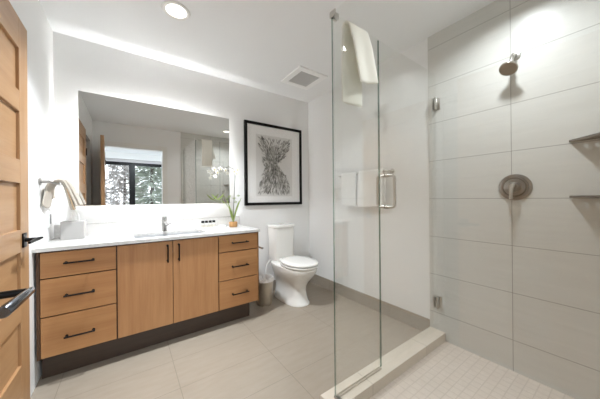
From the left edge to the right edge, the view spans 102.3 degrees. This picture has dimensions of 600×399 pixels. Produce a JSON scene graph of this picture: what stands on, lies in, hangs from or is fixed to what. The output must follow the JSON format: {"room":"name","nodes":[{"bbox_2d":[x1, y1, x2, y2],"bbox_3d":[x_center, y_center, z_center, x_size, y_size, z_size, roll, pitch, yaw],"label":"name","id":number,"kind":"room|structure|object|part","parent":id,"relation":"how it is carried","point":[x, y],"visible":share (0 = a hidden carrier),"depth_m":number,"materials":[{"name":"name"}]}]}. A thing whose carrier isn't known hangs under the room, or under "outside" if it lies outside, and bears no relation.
{"room":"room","nodes":[
{"label":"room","id":0,"kind":"room"},
{"bbox_2d":[0,287,34,318],"bbox_3d":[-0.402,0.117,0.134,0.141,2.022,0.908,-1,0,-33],"label":"door handle","id":1,"kind":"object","parent":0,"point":[20,296],"depth_m":0.46,"materials":[{"name":"black metal"}]},
{"bbox_2d":[9,0,53,396],"bbox_3d":[-1.130,-0.083,0.654,0.150,2.450,2.896,-1,0,-35],"label":"wall","id":2,"kind":"structure","parent":0,"point":[31,14],"depth_m":1.53,"materials":[{"name":"paint"}]},
{"bbox_2d":[0,0,42,398],"bbox_3d":[-1.171,0.131,0.949,0.099,2.007,0.770,-1,0,-35],"label":"door","id":3,"kind":"structure","parent":2,"relation":"in","point":[15,240],"depth_m":1.11,"materials":[{"name":"brown wood"}]},
{"bbox_3d":[-1.304,0.204,1.186,0.024,0.021,0.118,-1,0,-26],"label":"lever","id":4,"kind":"part","parent":3,"relation":"part of","materials":[{"name":"black metal"}]},
{"bbox_2d":[38,178,61,185],"bbox_3d":[-1.759,-0.111,1.712,0.055,0.044,0.384,-1,0,-35],"label":"towel bar","id":5,"kind":"object","parent":2,"relation":"attached to","point":[40,181],"visible":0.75,"depth_m":1.57,"materials":[{"name":"silver metal"}]},
{"bbox_3d":[-1.664,-0.111,1.572,0.047,0.044,0.044,-1,0,-35],"label":"post","id":6,"kind":"part","parent":5,"relation":"part of","materials":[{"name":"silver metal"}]},
{"bbox_3d":[-1.742,-0.111,1.722,0.016,0.016,0.375,-1,0,-35],"label":"rail","id":7,"kind":"part","parent":5,"relation":"part of","materials":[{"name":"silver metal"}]},
{"bbox_2d":[48,211,51,227],"bbox_3d":[-1.816,0.148,1.756,0.009,0.120,0.080,-1,0,-35],"label":"wall outlet","id":8,"kind":"object","parent":2,"relation":"attached to","point":[49,212],"visible":1,"depth_m":1.74,"materials":[{"name":"white plastic"}]},
{"bbox_2d":[42,178,82,209],"bbox_3d":[-1.694,-0.031,1.742,0.178,0.229,0.314,-1,0,-35],"label":"hand towel","id":9,"kind":"object","parent":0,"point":[73,198],"visible":0.98,"depth_m":1.74,"materials":[{"name":"white fabric"}]},
{"bbox_2d":[53,31,308,279],"bbox_3d":[-0.937,-0.085,2.662,2.795,2.450,0.150,-1,0,-35],"label":"wall","id":10,"kind":"structure","parent":0,"point":[78,64],"depth_m":2.34,"materials":[{"name":"paint"}]},
{"bbox_2d":[54,216,238,237],"bbox_3d":[-1.294,0.249,2.299,1.486,0.098,0.020,-1,0,-35],"label":"backsplash","id":11,"kind":"structure","parent":10,"relation":"attached to","point":[150,225],"depth_m":2.20,"materials":[{"name":"white stone"}]},
{"bbox_2d":[78,90,229,205],"bbox_3d":[-1.270,-0.399,2.272,1.196,0.902,0.099,-1,0,-35],"label":"backlit mirror","id":12,"kind":"object","parent":10,"relation":"attached to","point":[131,152],"visible":0.91,"depth_m":2.15,"materials":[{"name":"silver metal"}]},
{"bbox_2d":[244,120,301,205],"bbox_3d":[-0.309,-0.415,3.000,0.801,0.984,0.029,-1,0,-35],"label":"framed print","id":13,"kind":"object","parent":10,"relation":"attached to","point":[272,153],"visible":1,"depth_m":2.96,"materials":[{"name":"black paper"}]},
{"bbox_2d":[39,0,495,102],"bbox_3d":[-0.149,-1.377,1.540,2.795,0.120,2.906,-1,0,-35],"label":"ceiling","id":14,"kind":"structure","parent":0,"point":[257,44],"depth_m":1.88,"materials":[{"name":"paint"}]},
{"bbox_2d":[161,0,190,20],"bbox_3d":[-0.862,-1.306,1.684,0.182,0.008,0.182,-1,0,-35],"label":"recessed light","id":15,"kind":"object","parent":14,"relation":"in","point":[175,10],"visible":1,"depth_m":1.68,"materials":[{"name":"white paint"}]},
{"bbox_2d":[280,66,327,89],"bbox_3d":[0.042,-1.311,2.647,0.370,0.014,0.380,-1,0,-35],"label":"exhaust fan","id":16,"kind":"object","parent":14,"relation":"attached to","point":[302,77],"visible":1,"depth_m":2.63,"materials":[{"name":"white plastic"}]},
{"bbox_2d":[289,71,318,86],"bbox_3d":[0.042,-1.313,2.647,0.246,0.010,0.256,-1,0,-35],"label":"grille","id":17,"kind":"object","parent":16,"relation":"attached to","point":[301,78],"depth_m":2.65,"materials":[{"name":"plastic"}]},
{"bbox_2d":[30,281,574,398],"bbox_3d":[-0.370,1.192,1.280,3.495,0.126,3.046,-1,0,-35],"label":"floor","id":18,"kind":"structure","parent":0,"point":[280,350],"depth_m":1.64,"materials":[{"name":"tile"}]},
{"bbox_2d":[36,232,258,378],"bbox_3d":[-1.132,0.731,2.080,1.470,0.822,0.552,-1,0,-35],"label":"vanity cabinet","id":19,"kind":"object","parent":18,"relation":"on","point":[94,304],"visible":0.97,"depth_m":1.75,"materials":[{"name":"brown wood"}]},
{"bbox_3d":[-1.433,0.611,1.580,0.367,0.228,0.019,-1,0,-35],"label":"drawer","id":20,"kind":"part","parent":19,"relation":"part of","materials":[{"name":"brown wood"}]},
{"bbox_3d":[-1.434,0.411,1.580,0.367,0.155,0.019,-1,0,-35],"label":"drawer","id":21,"kind":"part","parent":19,"relation":"part of","materials":[{"name":"brown wood"}]},
{"bbox_3d":[-1.430,0.854,1.580,0.367,0.243,0.019,-1,0,-35],"label":"drawer","id":22,"kind":"part","parent":19,"relation":"part of","materials":[{"name":"brown wood"}]},
{"bbox_3d":[-1.419,0.610,1.558,0.150,0.016,0.034,-1,0,-35],"label":"handle","id":23,"kind":"part","parent":19,"relation":"part of","materials":[{"name":"black metal"}]},
{"bbox_3d":[-1.421,0.404,1.558,0.150,0.016,0.034,-1,0,-35],"label":"handle","id":24,"kind":"part","parent":19,"relation":"part of","materials":[{"name":"black metal"}]},
{"bbox_3d":[-1.417,0.869,1.558,0.150,0.016,0.034,-1,0,-35],"label":"handle","id":25,"kind":"part","parent":19,"relation":"part of","materials":[{"name":"black metal"}]},
{"bbox_3d":[-1.136,0.652,1.791,0.344,0.644,0.019,-1,0,-35],"label":"door","id":26,"kind":"part","parent":19,"relation":"part of","materials":[{"name":"brown wood"}]},
{"bbox_2d":[32,216,259,252],"bbox_3d":[-1.142,0.259,2.086,1.486,0.120,0.545,-1,0,-35],"label":"countertop","id":27,"kind":"structure","parent":19,"relation":"on","point":[110,233],"depth_m":2.06,"materials":[{"name":"white stone"}]},
{"bbox_2d":[60,210,85,239],"bbox_3d":[-1.729,0.186,1.847,0.130,0.231,0.127,-1,0,-35],"label":"tissue box","id":28,"kind":"object","parent":27,"relation":"on","point":[75,228],"visible":0.91,"depth_m":1.80,"materials":[{"name":"ceramic"}]},
{"bbox_2d":[161,216,170,230],"bbox_3d":[-1.207,0.230,2.192,0.079,0.135,0.170,-1,0,-35],"label":"faucet","id":29,"kind":"object","parent":27,"relation":"on","point":[165,224],"visible":1,"depth_m":2.21,"materials":[{"name":"metal"}]},
{"bbox_2d":[134,231,201,244],"bbox_3d":[-1.114,0.381,2.084,0.548,0.122,0.338,-1,0,-35],"label":"sink basin","id":30,"kind":"object","parent":27,"relation":"in","point":[194,232],"visible":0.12,"depth_m":2.20,"materials":[{"name":"ceramic"}]},
{"bbox_2d":[212,166,240,226],"bbox_3d":[-0.750,-0.020,2.486,0.324,0.627,0.086,-1,0,-35],"label":"potted orchid","id":31,"kind":"object","parent":27,"relation":"on","point":[232,223],"visible":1,"depth_m":2.50,"materials":[{"name":"green plant"}]},
{"bbox_3d":[-0.756,-0.040,2.478,0.198,0.588,0.008,-1,0,-38],"label":"flower stem","id":32,"kind":"part","parent":31,"relation":"part of","materials":[{"name":"green plant"}]},
{"bbox_3d":[-0.697,0.266,2.523,0.086,0.052,0.086,-1,0,-35],"label":"pot","id":33,"kind":"part","parent":31,"relation":"part of","materials":[{"name":"brown wood"}]},
{"bbox_3d":[-1.011,0.418,1.849,0.016,0.135,0.034,-1,0,-35],"label":"handle","id":34,"kind":"part","parent":19,"relation":"part of","materials":[{"name":"black metal"}]},
{"bbox_3d":[-0.852,0.649,1.994,0.346,0.644,0.019,-1,0,-35],"label":"door","id":35,"kind":"part","parent":19,"relation":"part of","materials":[{"name":"brown wood"}]},
{"bbox_3d":[-0.553,0.597,2.207,0.373,0.242,0.019,-1,0,-35],"label":"drawer","id":36,"kind":"part","parent":19,"relation":"part of","materials":[{"name":"brown wood"}]},
{"bbox_3d":[-0.555,0.397,2.207,0.373,0.142,0.019,-1,0,-35],"label":"drawer","id":37,"kind":"part","parent":19,"relation":"part of","materials":[{"name":"brown wood"}]},
{"bbox_3d":[-0.551,0.847,2.207,0.373,0.242,0.019,-1,0,-35],"label":"drawer","id":38,"kind":"part","parent":19,"relation":"part of","materials":[{"name":"brown wood"}]},
{"bbox_3d":[-0.549,0.644,2.516,0.012,0.659,0.518,-1,0,-35],"label":"panel","id":39,"kind":"part","parent":19,"relation":"part of","materials":[{"name":"brown wood"}]},
{"bbox_2d":[257,274,273,305],"bbox_3d":[-0.382,0.987,2.620,0.201,0.297,0.201,-1,0,-35],"label":"wastebasket","id":40,"kind":"object","parent":18,"relation":"on","point":[265,281],"visible":0.74,"depth_m":2.54,"materials":[{"name":"metal"}]},
{"bbox_2d":[264,223,317,306],"bbox_3d":[-0.095,0.716,2.722,0.402,0.833,0.720,-1,0,-35],"label":"toilet","id":41,"kind":"object","parent":18,"relation":"on","point":[292,273],"visible":0.97,"depth_m":2.64,"materials":[{"name":"white ceramic"}]},
{"bbox_3d":[-0.229,0.537,2.933,0.272,0.386,0.197,-1,0,-35],"label":"tank","id":42,"kind":"part","parent":41,"relation":"part of","materials":[{"name":"white ceramic"}]},
{"bbox_3d":[-0.229,0.326,2.930,0.288,0.035,0.211,-1,0,-35],"label":"tank lid","id":43,"kind":"part","parent":41,"relation":"part of","materials":[{"name":"white ceramic"}]},
{"bbox_3d":[-0.064,0.930,2.706,0.374,0.406,0.640,-1,0,-35],"label":"bowl","id":44,"kind":"part","parent":41,"relation":"part of","materials":[{"name":"white ceramic"}]},
{"bbox_3d":[-0.009,0.710,2.627,0.362,0.020,0.464,-1,0,-35],"label":"seat","id":45,"kind":"part","parent":41,"relation":"part of","materials":[{"name":"white plastic"}]},
{"bbox_3d":[-0.009,0.677,2.626,0.362,0.028,0.465,-1,0,-35],"label":"lid","id":46,"kind":"part","parent":41,"relation":"part of","materials":[{"name":"white plastic"}]},
{"bbox_2d":[320,327,444,398],"bbox_3d":[0.914,1.088,1.193,1.182,0.072,1.113,-1,0,-35],"label":"shower curb","id":47,"kind":"object","parent":18,"relation":"on","point":[400,359],"visible":1,"depth_m":1.54,"materials":[{"name":"tile"}]},
{"bbox_2d":[331,17,341,398],"bbox_3d":[0.484,0.034,0.859,0.017,2.042,1.054,-1,0,-35],"label":"glass panel","id":48,"kind":"object","parent":47,"relation":"on","point":[335,395],"visible":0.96,"depth_m":1.29,"materials":[{"name":"clear glass"}]},
{"bbox_2d":[330,9,381,396],"bbox_3d":[0.338,0.032,1.384,0.394,2.048,0.042,-1,0,-35],"label":"fixed glass panel","id":49,"kind":"object","parent":47,"relation":"on","point":[333,13],"visible":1,"depth_m":1.50,"materials":[{"name":"glass"}]},
{"bbox_2d":[342,21,377,106],"bbox_3d":[0.348,-0.766,1.401,0.238,0.444,0.076,-1,0,-35],"label":"bath towel","id":50,"kind":"object","parent":49,"relation":"hanging from","point":[358,62],"visible":1,"depth_m":1.39,"materials":[{"name":"white fabric"}]},
{"bbox_2d":[308,0,599,398],"bbox_3d":[1.020,-0.102,2.186,0.160,2.450,2.896,-1,0,-35],"label":"wall","id":51,"kind":"structure","parent":0,"point":[517,282],"depth_m":1.67,"materials":[{"name":"tile"}]},
{"bbox_2d":[338,169,394,176],"bbox_3d":[0.655,-0.256,2.507,0.078,0.048,0.678,-1,0,-35],"label":"towel rail","id":52,"kind":"object","parent":51,"relation":"attached to","point":[391,171],"visible":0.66,"depth_m":2.26,"materials":[{"name":"silver metal"}]},
{"bbox_2d":[341,172,357,206],"bbox_3d":[0.537,-0.100,2.612,0.067,0.368,0.218,-1,0,-35],"label":"folded towel","id":53,"kind":"object","parent":52,"relation":"hanging from","point":[348,180],"visible":0.94,"depth_m":2.58,"materials":[{"name":"white fabric"}]},
{"bbox_2d":[357,168,385,206],"bbox_3d":[0.698,-0.100,2.386,0.067,0.371,0.302,-1,0,-35],"label":"folded towel","id":54,"kind":"object","parent":52,"relation":"hanging from","point":[366,180],"visible":0.91,"depth_m":2.37,"materials":[{"name":"white fabric"}]},
{"bbox_2d":[310,274,429,330],"bbox_3d":[0.601,1.064,2.657,0.012,0.125,1.631,-1,0,-35],"label":"baseboard","id":55,"kind":"structure","parent":51,"relation":"attached to","point":[416,321],"depth_m":2.42,"materials":[{"name":"tile"}]},
{"bbox_2d":[376,40,441,365],"bbox_3d":[0.798,0.027,1.723,0.738,2.034,0.143,-1,0,-35],"label":"glass shower door","id":56,"kind":"structure","parent":51,"relation":"attached to","point":[435,103],"depth_m":1.55,"materials":[{"name":"clear glass"}]},
{"bbox_3d":[0.549,-0.048,1.546,0.028,0.228,0.143,-1,0,-35],"label":"handle","id":57,"kind":"part","parent":56,"relation":"part of","materials":[{"name":"silver metal"}]},
{"bbox_2d":[499,51,520,75],"bbox_3d":[1.314,-0.856,1.515,0.128,0.160,0.095,-1,0,-35],"label":"sprayer","id":58,"kind":"object","parent":51,"relation":"attached to","point":[510,67],"visible":1,"depth_m":1.51,"materials":[{"name":"silver metal"}]},
{"bbox_3d":[1.343,-0.882,1.523,0.070,0.077,0.024,-1,0,-26],"label":"arm","id":59,"kind":"part","parent":58,"relation":"part of","materials":[{"name":"silver metal"}]},
{"bbox_2d":[498,174,532,199],"bbox_3d":[1.343,-0.073,1.523,0.083,0.168,0.168,-1,0,-35],"label":"shower valve","id":60,"kind":"object","parent":51,"relation":"attached to","point":[514,186],"visible":1,"depth_m":1.52,"materials":[{"name":"silver metal"}]},
{"bbox_3d":[1.324,-0.046,1.511,0.036,0.099,0.027,-1,0,-35],"label":"lever","id":61,"kind":"part","parent":60,"relation":"part of","materials":[{"name":"silver metal"}]},
{"bbox_2d":[569,132,599,141],"bbox_3d":[1.471,-0.322,1.123,0.335,0.012,0.335,-1,0,-35],"label":"corner shelf","id":62,"kind":"object","parent":51,"relation":"attached to","point":[596,135],"visible":1,"depth_m":1.27,"materials":[{"name":"grey stone"}]},
{"bbox_2d":[569,195,599,197],"bbox_3d":[1.474,-0.011,1.123,0.335,0.012,0.335,-1,0,-35],"label":"corner shelf","id":63,"kind":"object","parent":51,"relation":"attached to","point":[579,196],"visible":1,"depth_m":1.26,"materials":[{"name":"grey stone"}]}
]}

